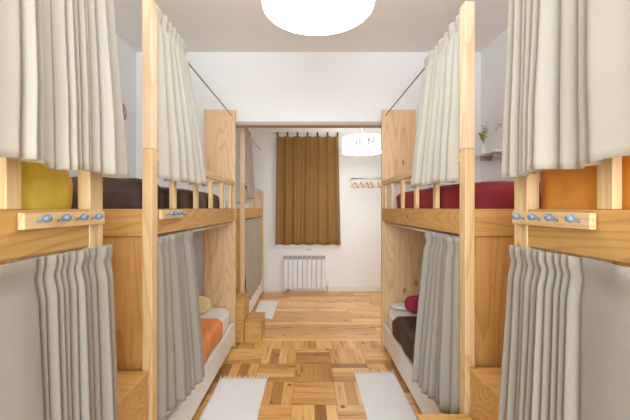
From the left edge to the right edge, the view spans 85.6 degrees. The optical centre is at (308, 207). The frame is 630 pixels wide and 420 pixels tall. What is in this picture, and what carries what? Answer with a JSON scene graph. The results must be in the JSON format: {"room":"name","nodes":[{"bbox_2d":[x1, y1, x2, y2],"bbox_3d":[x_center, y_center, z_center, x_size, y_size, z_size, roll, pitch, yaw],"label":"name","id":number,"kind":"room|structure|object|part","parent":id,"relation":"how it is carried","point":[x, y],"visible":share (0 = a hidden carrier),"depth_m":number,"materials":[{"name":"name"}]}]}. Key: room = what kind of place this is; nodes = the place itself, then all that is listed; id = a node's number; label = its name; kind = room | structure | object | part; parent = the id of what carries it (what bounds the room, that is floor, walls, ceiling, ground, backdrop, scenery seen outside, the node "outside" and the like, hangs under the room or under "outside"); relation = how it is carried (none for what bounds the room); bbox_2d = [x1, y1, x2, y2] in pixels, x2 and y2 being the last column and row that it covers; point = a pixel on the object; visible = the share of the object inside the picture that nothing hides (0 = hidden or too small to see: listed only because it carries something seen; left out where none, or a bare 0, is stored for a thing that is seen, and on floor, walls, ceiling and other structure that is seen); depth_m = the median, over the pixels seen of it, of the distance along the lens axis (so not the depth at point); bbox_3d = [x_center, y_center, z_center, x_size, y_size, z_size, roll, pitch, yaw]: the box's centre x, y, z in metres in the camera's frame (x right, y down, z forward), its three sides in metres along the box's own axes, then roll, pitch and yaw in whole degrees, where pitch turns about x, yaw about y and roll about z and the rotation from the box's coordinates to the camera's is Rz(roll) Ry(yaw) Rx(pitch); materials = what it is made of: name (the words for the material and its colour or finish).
{"room":"dormitory","nodes":[
{"label":"dormitory","id":0,"kind":"room"},
{"bbox_2d":[68,34,135,177],"bbox_3d":[-1.950,-0.110,1.820,0.100,3.220,8.640,0,0,0],"label":"wall","id":1,"kind":"structure","parent":0,"point":[126,54],"depth_m":3.61,"materials":[{"name":"white paint"}]},
{"bbox_2d":[122,103,126,119],"bbox_3d":[-1.889,-0.980,3.450,0.022,0.176,0.176,0,0,0],"label":"wall ornament","id":2,"kind":"object","parent":1,"relation":"attached to","point":[124,107],"visible":0.38,"depth_m":3.48,"materials":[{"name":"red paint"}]},
{"bbox_2d":[191,291,421,419],"bbox_3d":[0.000,1.540,1.820,4.000,0.080,8.840,0,0,0],"label":"floor","id":3,"kind":"structure","parent":0,"point":[311,348],"depth_m":3.48,"materials":[{"name":"brown wood"}]},
{"bbox_2d":[0,157,104,263],"bbox_3d":[-1.295,0.220,0.303,1.130,2.560,2.007,0,0,0],"label":"bunk bed","id":4,"kind":"object","parent":3,"relation":"on","point":[24,234],"visible":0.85,"depth_m":1.02,"materials":[{"name":"brown wood"}]},
{"bbox_2d":[10,161,72,209],"bbox_3d":[-1.072,-0.050,0.975,0.487,0.308,0.652,0,0,0],"label":"pillow","id":5,"kind":"object","parent":4,"relation":"on","point":[42,187],"visible":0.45,"depth_m":1.08,"materials":[{"name":"yellow fabric"}]},
{"bbox_3d":[-0.976,0.805,1.281,0.309,1.349,0.028,0,0,0],"label":"panel","id":6,"kind":"part","parent":4,"relation":"part of","materials":[{"name":"brown wood"}]},
{"bbox_2d":[0,244,117,419],"bbox_3d":[-0.734,0.640,0.824,0.081,1.011,0.957,0,0,0],"label":"curtain","id":7,"kind":"object","parent":4,"relation":"hanging from","point":[58,361],"visible":1,"depth_m":1.01,"materials":[{"name":"grey fabric"}]},
{"bbox_3d":[-0.779,0.036,1.103,0.020,0.047,0.365,0,0,0],"label":"peg rail","id":8,"kind":"part","parent":4,"relation":"part of","materials":[{"name":"brown wood"}]},
{"bbox_2d":[0,0,128,177],"bbox_3d":[-0.738,-0.550,0.904,0.132,0.879,0.908,0,0,0],"label":"curtain","id":9,"kind":"object","parent":4,"relation":"hanging from","point":[61,106],"visible":1,"depth_m":1.00,"materials":[{"name":"beige fabric"}]},
{"bbox_3d":[-0.812,0.610,1.246,0.046,1.780,0.033,0,0,0],"label":"post","id":10,"kind":"part","parent":4,"relation":"part of","materials":[{"name":"brown wood"}]},
{"bbox_3d":[-0.805,0.610,1.284,0.030,1.780,0.045,0,0,0],"label":"post","id":11,"kind":"part","parent":4,"relation":"part of","materials":[{"name":"brown wood"}]},
{"bbox_2d":[0,0,235,419],"bbox_3d":[-1.295,0.220,2.708,1.130,2.560,1.984,0,0,0],"label":"bunk bed","id":12,"kind":"object","parent":3,"relation":"on","point":[132,233],"visible":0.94,"depth_m":1.77,"materials":[{"name":"brown wood"}]},
{"bbox_3d":[-1.351,0.814,1.756,1.019,1.333,0.020,0,0,0],"label":"panel","id":13,"kind":"part","parent":12,"relation":"part of","materials":[{"name":"brown wood"}]},
{"bbox_2d":[71,176,163,208],"bbox_3d":[-1.200,-0.040,1.951,0.705,0.285,0.312,0,0,0],"label":"pillow","id":14,"kind":"object","parent":12,"relation":"on","point":[118,193],"visible":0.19,"depth_m":1.81,"materials":[{"name":"brown fabric"}]},
{"bbox_3d":[-0.815,0.600,1.748,0.050,1.800,0.065,0,0,0],"label":"post","id":15,"kind":"part","parent":12,"relation":"part of","materials":[{"name":"brown wood"}]},
{"bbox_3d":[-0.779,0.036,1.940,0.020,0.047,0.300,0,0,0],"label":"peg rail","id":16,"kind":"part","parent":12,"relation":"part of","materials":[{"name":"brown wood"}]},
{"bbox_2d":[157,231,204,419],"bbox_3d":[-0.748,0.641,2.065,0.135,0.971,0.551,0,0,0],"label":"curtain","id":17,"kind":"object","parent":12,"relation":"hanging from","point":[180,361],"visible":0.99,"depth_m":1.96,"materials":[{"name":"grey fabric"}]},
{"bbox_2d":[157,7,206,186],"bbox_3d":[-0.764,-0.609,2.105,0.140,0.921,0.628,0,0,0],"label":"curtain","id":18,"kind":"object","parent":12,"relation":"hanging from","point":[179,148],"visible":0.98,"depth_m":1.96,"materials":[{"name":"beige fabric"}]},
{"bbox_2d":[160,187,219,208],"bbox_3d":[-1.331,-0.022,2.719,1.030,0.246,1.212,0,0,0],"label":"duvet","id":19,"kind":"object","parent":12,"relation":"on","point":[184,196],"visible":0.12,"depth_m":2.36,"materials":[{"name":"brown fabric"}]},
{"bbox_3d":[-0.832,0.165,2.713,0.016,0.016,1.892,0,0,0],"label":"curtain rod","id":20,"kind":"part","parent":12,"relation":"part of","materials":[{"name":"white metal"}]},
{"bbox_3d":[-0.805,-0.266,2.718,0.030,0.048,1.872,0,0,0],"label":"guard rail","id":21,"kind":"part","parent":12,"relation":"part of","materials":[{"name":"brown wood"}]},
{"bbox_2d":[167,307,228,414],"bbox_3d":[-1.321,1.133,2.720,1.042,0.190,1.844,0,0,0],"label":"mattress","id":22,"kind":"object","parent":12,"relation":"on","point":[220,313],"visible":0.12,"depth_m":3.33,"materials":[{"name":"white fabric"}]},
{"bbox_2d":[198,296,210,313],"bbox_3d":[-1.191,0.951,3.331,0.459,0.184,0.123,0,0,0],"label":"pillow","id":23,"kind":"object","parent":22,"relation":"on","point":[204,302],"visible":0.34,"depth_m":3.30,"materials":[{"name":"yellow fabric"}]},
{"bbox_2d":[200,318,222,362],"bbox_3d":[-1.272,1.096,2.675,0.976,0.161,0.950,0,0,0],"label":"blanket","id":24,"kind":"object","parent":22,"relation":"on","point":[211,328],"visible":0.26,"depth_m":2.88,"materials":[{"name":"orange fabric"}]},
{"bbox_3d":[-0.830,-1.000,2.704,0.012,0.012,1.910,0,0,0],"label":"curtain rod","id":25,"kind":"part","parent":12,"relation":"part of","materials":[{"name":"metal"}]},
{"bbox_3d":[-0.976,0.805,3.674,0.309,1.349,0.028,0,0,0],"label":"panel","id":26,"kind":"part","parent":12,"relation":"part of","materials":[{"name":"brown wood"}]},
{"bbox_3d":[-0.958,-0.671,3.674,0.335,0.778,0.028,0,0,0],"label":"privacy panel","id":27,"kind":"part","parent":12,"relation":"part of","materials":[{"name":"brown wood"}]},
{"bbox_2d":[219,197,226,208],"bbox_3d":[-1.065,-0.012,3.470,0.456,0.217,0.261,0,0,0],"label":"pillow","id":28,"kind":"object","parent":12,"relation":"on","point":[225,202],"visible":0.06,"depth_m":3.43,"materials":[{"name":"white fabric"}]},
{"bbox_3d":[-0.805,0.610,3.678,0.030,1.780,0.045,0,0,0],"label":"post","id":29,"kind":"part","parent":12,"relation":"part of","materials":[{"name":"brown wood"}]},
{"bbox_2d":[117,371,148,419],"bbox_3d":[-1.325,0.920,1.512,1.050,1.160,0.395,0,0,0],"label":"steps","id":30,"kind":"structure","parent":3,"relation":"on","point":[132,386],"depth_m":1.60,"materials":[{"name":"brown wood"}]},
{"bbox_2d":[199,375,268,419],"bbox_3d":[-0.569,1.495,2.467,0.429,0.011,1.143,0,0,0],"label":"rug","id":31,"kind":"object","parent":3,"relation":"on","point":[233,398],"visible":1,"depth_m":2.65,"materials":[{"name":"white fabric"}]},
{"bbox_2d":[236,128,262,312],"bbox_3d":[-1.325,0.220,5.060,1.070,2.560,1.780,0,0,0],"label":"bunk bed","id":32,"kind":"object","parent":3,"relation":"on","point":[243,214],"visible":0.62,"depth_m":4.20,"materials":[{"name":"brown wood"}]},
{"bbox_3d":[-1.351,0.814,4.210,1.019,1.333,0.020,0,0,0],"label":"panel","id":33,"kind":"part","parent":32,"relation":"part of","materials":[{"name":"brown wood"}]},
{"bbox_3d":[-0.815,0.600,4.202,0.050,1.800,0.065,0,0,0],"label":"post","id":34,"kind":"part","parent":32,"relation":"part of","materials":[{"name":"brown wood"}]},
{"bbox_2d":[236,202,255,207],"bbox_3d":[-1.331,0.007,5.066,1.009,0.188,1.601,0,0,0],"label":"duvet","id":35,"kind":"object","parent":32,"relation":"on","point":[247,205],"visible":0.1,"depth_m":4.59,"materials":[{"name":"white fabric"}]},
{"bbox_2d":[245,128,254,199],"bbox_3d":[-0.762,-0.567,4.470,0.086,0.906,0.466,0,0,0],"label":"curtain","id":36,"kind":"object","parent":32,"relation":"hanging from","point":[248,143],"visible":0.99,"depth_m":4.36,"materials":[{"name":"grey fabric"}]},
{"bbox_2d":[245,218,260,300],"bbox_3d":[-0.771,0.666,4.795,0.076,1.021,1.116,0,0,0],"label":"curtain","id":37,"kind":"object","parent":32,"relation":"hanging from","point":[252,238],"visible":0.98,"depth_m":4.64,"materials":[{"name":"grey fabric"}]},
{"bbox_3d":[-0.976,0.805,5.924,0.309,1.349,0.028,0,0,0],"label":"panel","id":38,"kind":"part","parent":32,"relation":"part of","materials":[{"name":"beige wood"}]},
{"bbox_3d":[-0.805,-0.266,5.070,0.030,0.048,1.668,0,0,0],"label":"guard rail","id":39,"kind":"part","parent":32,"relation":"part of","materials":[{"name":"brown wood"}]},
{"bbox_3d":[-0.805,0.610,5.928,0.030,1.780,0.045,0,0,0],"label":"post","id":40,"kind":"part","parent":32,"relation":"part of","materials":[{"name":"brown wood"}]},
{"bbox_2d":[236,292,265,341],"bbox_3d":[-1.192,1.020,3.970,1.336,0.960,0.360,0,0,0],"label":"steps","id":41,"kind":"structure","parent":3,"relation":"on","point":[250,327],"depth_m":3.80,"materials":[{"name":"brown wood"}]},
{"bbox_2d":[255,300,277,319],"bbox_3d":[-0.635,1.495,5.025,0.293,0.011,0.955,0,0,0],"label":"rug","id":42,"kind":"object","parent":3,"relation":"on","point":[269,307],"visible":0.75,"depth_m":5.06,"materials":[{"name":"white fabric"}]},
{"bbox_2d":[354,370,417,419],"bbox_3d":[0.595,1.495,2.530,0.368,0.011,1.210,0,0,0],"label":"rug","id":43,"kind":"object","parent":3,"relation":"on","point":[383,397],"visible":1,"depth_m":2.68,"materials":[{"name":"white fabric"}]},
{"bbox_2d":[417,367,501,419],"bbox_3d":[1.198,0.920,1.512,1.305,1.160,0.395,0,0,0],"label":"steps","id":44,"kind":"structure","parent":3,"relation":"on","point":[485,381],"depth_m":1.62,"materials":[{"name":"brown wood"}]},
{"bbox_2d":[381,1,629,416],"bbox_3d":[1.325,0.220,2.708,1.070,2.560,1.984,0,0,0],"label":"bunk bed","id":45,"kind":"object","parent":3,"relation":"on","point":[486,235],"visible":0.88,"depth_m":1.75,"materials":[{"name":"brown wood"}]},
{"bbox_3d":[0.805,0.610,3.678,0.030,1.780,0.045,0,0,0],"label":"post","id":46,"kind":"part","parent":45,"relation":"part of","materials":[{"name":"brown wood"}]},
{"bbox_3d":[0.975,-0.671,3.674,0.370,0.778,0.028,0,0,0],"label":"privacy panel","id":47,"kind":"part","parent":45,"relation":"part of","materials":[{"name":"brown wood"}]},
{"bbox_2d":[388,308,416,346],"bbox_3d":[1.320,1.133,2.720,1.043,0.191,1.844,0,0,0],"label":"mattress","id":48,"kind":"object","parent":45,"relation":"on","point":[393,313],"visible":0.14,"depth_m":3.36,"materials":[{"name":"white fabric"}]},
{"bbox_2d":[391,302,406,309],"bbox_3d":[1.110,1.014,3.520,0.505,0.054,0.205,0,0,0],"label":"pillow","id":49,"kind":"object","parent":48,"relation":"on","point":[396,305],"visible":0.36,"depth_m":3.47,"materials":[{"name":"white fabric"}]},
{"bbox_2d":[392,316,416,362],"bbox_3d":[1.272,1.101,2.655,0.976,0.170,1.111,0,0,0],"label":"blanket","id":50,"kind":"object","parent":48,"relation":"on","point":[403,327],"visible":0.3,"depth_m":2.91,"materials":[{"name":"brown fabric"}]},
{"bbox_2d":[404,295,418,313],"bbox_3d":[1.200,0.950,3.350,0.501,0.183,0.127,0,0,0],"label":"pillow","id":51,"kind":"object","parent":48,"relation":"on","point":[411,302],"visible":0.36,"depth_m":3.32,"materials":[{"name":"red fabric"}]},
{"bbox_3d":[0.830,-1.000,2.704,0.012,0.012,1.910,0,0,0],"label":"curtain rod","id":52,"kind":"part","parent":45,"relation":"part of","materials":[{"name":"metal"}]},
{"bbox_3d":[1.081,0.805,3.674,0.519,1.349,0.028,0,0,0],"label":"panel","id":53,"kind":"part","parent":45,"relation":"part of","materials":[{"name":"brown wood"}]},
{"bbox_3d":[0.805,-0.266,2.718,0.030,0.048,1.872,0,0,0],"label":"guard rail","id":54,"kind":"part","parent":45,"relation":"part of","materials":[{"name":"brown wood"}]},
{"bbox_3d":[0.832,0.165,2.713,0.016,0.016,1.892,0,0,0],"label":"curtain rod","id":55,"kind":"part","parent":45,"relation":"part of","materials":[{"name":"white metal"}]},
{"bbox_2d":[410,14,459,187],"bbox_3d":[0.765,-0.584,2.086,0.141,0.891,0.593,0,0,0],"label":"curtain","id":56,"kind":"object","parent":45,"relation":"hanging from","point":[437,139],"visible":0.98,"depth_m":1.98,"materials":[{"name":"beige fabric"}]},
{"bbox_2d":[412,231,459,413],"bbox_3d":[0.739,0.641,2.034,0.152,0.971,0.495,0,0,0],"label":"curtain","id":57,"kind":"object","parent":45,"relation":"hanging from","point":[436,362],"visible":0.98,"depth_m":1.96,"materials":[{"name":"grey fabric"}]},
{"bbox_3d":[0.815,0.600,1.748,0.050,1.800,0.065,0,0,0],"label":"post","id":58,"kind":"part","parent":45,"relation":"part of","materials":[{"name":"brown wood"}]},
{"bbox_2d":[396,181,541,208],"bbox_3d":[1.331,-0.031,2.611,1.026,0.264,1.632,0,0,0],"label":"duvet","id":59,"kind":"object","parent":45,"relation":"on","point":[490,194],"visible":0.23,"depth_m":1.85,"materials":[{"name":"fabric"}]},
{"bbox_3d":[1.351,0.814,1.756,1.019,1.333,0.020,0,0,0],"label":"panel","id":60,"kind":"part","parent":45,"relation":"part of","materials":[{"name":"brown wood"}]},
{"bbox_2d":[512,156,629,263],"bbox_3d":[1.295,0.220,0.303,1.130,2.560,2.007,0,0,0],"label":"bunk bed","id":61,"kind":"object","parent":3,"relation":"on","point":[600,235],"visible":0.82,"depth_m":0.98,"materials":[{"name":"brown wood"}]},
{"bbox_3d":[0.805,0.610,1.284,0.030,1.780,0.045,0,0,0],"label":"post","id":62,"kind":"part","parent":61,"relation":"part of","materials":[{"name":"brown wood"}]},
{"bbox_3d":[0.812,0.610,1.246,0.046,1.780,0.033,0,0,0],"label":"post","id":63,"kind":"part","parent":61,"relation":"part of","materials":[{"name":"brown wood"}]},
{"bbox_3d":[0.779,0.036,1.107,0.020,0.047,0.355,0,0,0],"label":"peg rail","id":64,"kind":"part","parent":61,"relation":"part of","materials":[{"name":"brown wood"}]},
{"bbox_2d":[498,245,629,419],"bbox_3d":[0.732,0.641,0.826,0.094,1.011,0.952,0,0,0],"label":"curtain","id":65,"kind":"object","parent":61,"relation":"hanging from","point":[566,354],"visible":1,"depth_m":0.98,"materials":[{"name":"grey fabric"}]},
{"bbox_2d":[501,0,629,177],"bbox_3d":[0.751,-0.549,0.889,0.113,0.881,0.886,0,0,0],"label":"curtain","id":66,"kind":"object","parent":61,"relation":"hanging from","point":[567,93],"visible":1,"depth_m":0.98,"materials":[{"name":"beige fabric"}]},
{"bbox_3d":[0.976,0.805,1.281,0.309,1.349,0.028,0,0,0],"label":"panel","id":67,"kind":"part","parent":61,"relation":"part of","materials":[{"name":"brown wood"}]},
{"bbox_2d":[539,156,629,209],"bbox_3d":[1.335,-0.050,0.400,1.015,0.321,1.827,0,0,0],"label":"duvet","id":68,"kind":"object","parent":61,"relation":"on","point":[560,189],"visible":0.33,"depth_m":1.07,"materials":[{"name":"orange fabric"}]},
{"bbox_2d":[136,52,480,295],"bbox_3d":[0.000,-0.110,3.810,3.800,3.220,0.120,0,0,0],"label":"wall partition","id":69,"kind":"structure","parent":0,"point":[260,86],"depth_m":3.75,"materials":[{"name":"white paint"}]},
{"bbox_2d":[236,122,380,127],"bbox_3d":[0.000,-0.931,3.810,1.650,0.038,0.144,0,0,0],"label":"trim","id":70,"kind":"structure","parent":69,"relation":"attached to","point":[238,124],"depth_m":3.75,"materials":[{"name":"beige wood"}]},
{"bbox_2d":[236,128,380,285],"bbox_3d":[0.000,-0.110,6.190,3.800,3.220,0.100,0,0,0],"label":"wall","id":71,"kind":"structure","parent":0,"point":[357,261],"depth_m":6.14,"materials":[{"name":"white paint"}]},
{"bbox_2d":[284,255,328,291],"bbox_3d":[-0.040,1.173,6.079,0.804,0.655,0.115,0,0,0],"label":"radiator","id":72,"kind":"object","parent":71,"relation":"attached to","point":[290,261],"visible":1,"depth_m":6.03,"materials":[{"name":"white metal"}]},
{"bbox_2d":[273,132,341,133],"bbox_3d":[-0.020,-1.342,6.104,1.240,0.020,0.073,0,0,0],"label":"curtain rod","id":73,"kind":"object","parent":71,"relation":"attached to","point":[273,132],"visible":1,"depth_m":6.07,"materials":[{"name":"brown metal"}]},
{"bbox_3d":[-0.020,-1.342,6.075,1.240,0.016,0.016,0,0,0],"label":"rod","id":74,"kind":"part","parent":73,"relation":"part of","materials":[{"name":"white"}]},
{"bbox_2d":[276,132,340,244],"bbox_3d":[-0.006,-0.344,6.062,1.160,2.015,0.052,0,0,0],"label":"window curtain","id":75,"kind":"object","parent":73,"relation":"hanging from","point":[307,167],"visible":1,"depth_m":6.06,"materials":[{"name":"brown fabric"}]},
{"bbox_2d":[263,286,380,290],"bbox_3d":[0.000,1.458,6.133,3.800,0.085,0.015,0,0,0],"label":"baseboard","id":76,"kind":"structure","parent":71,"relation":"attached to","point":[265,288],"depth_m":6.12,"materials":[{"name":"white paint"}]},
{"bbox_2d":[349,178,380,181],"bbox_3d":[1.137,-0.505,5.984,0.825,0.059,0.312,0,0,0],"label":"rail","id":77,"kind":"object","parent":71,"relation":"attached to","point":[350,179],"visible":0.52,"depth_m":5.83,"materials":[{"name":"metal"}]},
{"bbox_2d":[113,0,508,51],"bbox_3d":[0.000,-1.770,1.820,4.000,0.100,8.840,0,0,0],"label":"ceiling","id":78,"kind":"structure","parent":0,"point":[203,25],"depth_m":3.22,"materials":[{"name":"paint"}]},
{"bbox_2d":[262,0,374,34],"bbox_3d":[0.052,-1.401,1.840,0.604,0.637,0.604,0,0,0],"label":"ceiling lamp","id":79,"kind":"object","parent":78,"relation":"hanging from","point":[306,17],"visible":1,"depth_m":1.90,"materials":[{"name":"white plastic"}]},
{"bbox_2d":[342,128,380,155],"bbox_3d":[0.785,-1.266,4.997,0.580,0.907,0.587,0,0,0],"label":"pendant lamp","id":80,"kind":"object","parent":78,"relation":"hanging from","point":[361,144],"visible":0.86,"depth_m":4.76,"materials":[{"name":"white plastic"}]},
{"bbox_2d":[343,149,380,155],"bbox_3d":[0.785,-0.816,5.000,0.571,0.007,0.571,0,0,0],"label":"diffuser","id":81,"kind":"object","parent":80,"relation":"attached to","point":[357,152],"depth_m":4.92,"materials":[{"name":"white plastic"}]},
{"bbox_2d":[481,28,539,181],"bbox_3d":[1.950,-0.110,1.820,0.100,3.220,8.640,0,0,0],"label":"wall","id":82,"kind":"structure","parent":0,"point":[493,57],"depth_m":3.49,"materials":[{"name":"white paint"}]},
{"bbox_2d":[475,150,501,160],"bbox_3d":[1.830,-0.521,3.420,0.140,0.063,0.400,0,0,0],"label":"wall shelf","id":83,"kind":"object","parent":82,"relation":"attached to","point":[486,156],"visible":0.72,"depth_m":3.40,"materials":[{"name":"white paint"}]},
{"bbox_2d":[478,122,488,153],"bbox_3d":[1.833,-0.728,3.562,0.116,0.348,0.130,0,0,24],"label":"bud vase","id":84,"kind":"object","parent":83,"relation":"on","point":[483,148],"visible":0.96,"depth_m":3.54,"materials":[{"name":"white ceramic"}]},
{"bbox_2d":[494,117,502,134],"bbox_3d":[1.897,-0.812,3.345,0.007,0.145,0.250,0,0,0],"label":"drawing","id":85,"kind":"object","parent":82,"relation":"attached to","point":[498,124],"visible":0.57,"depth_m":3.39,"materials":[{"name":"white paper"}]}
]}

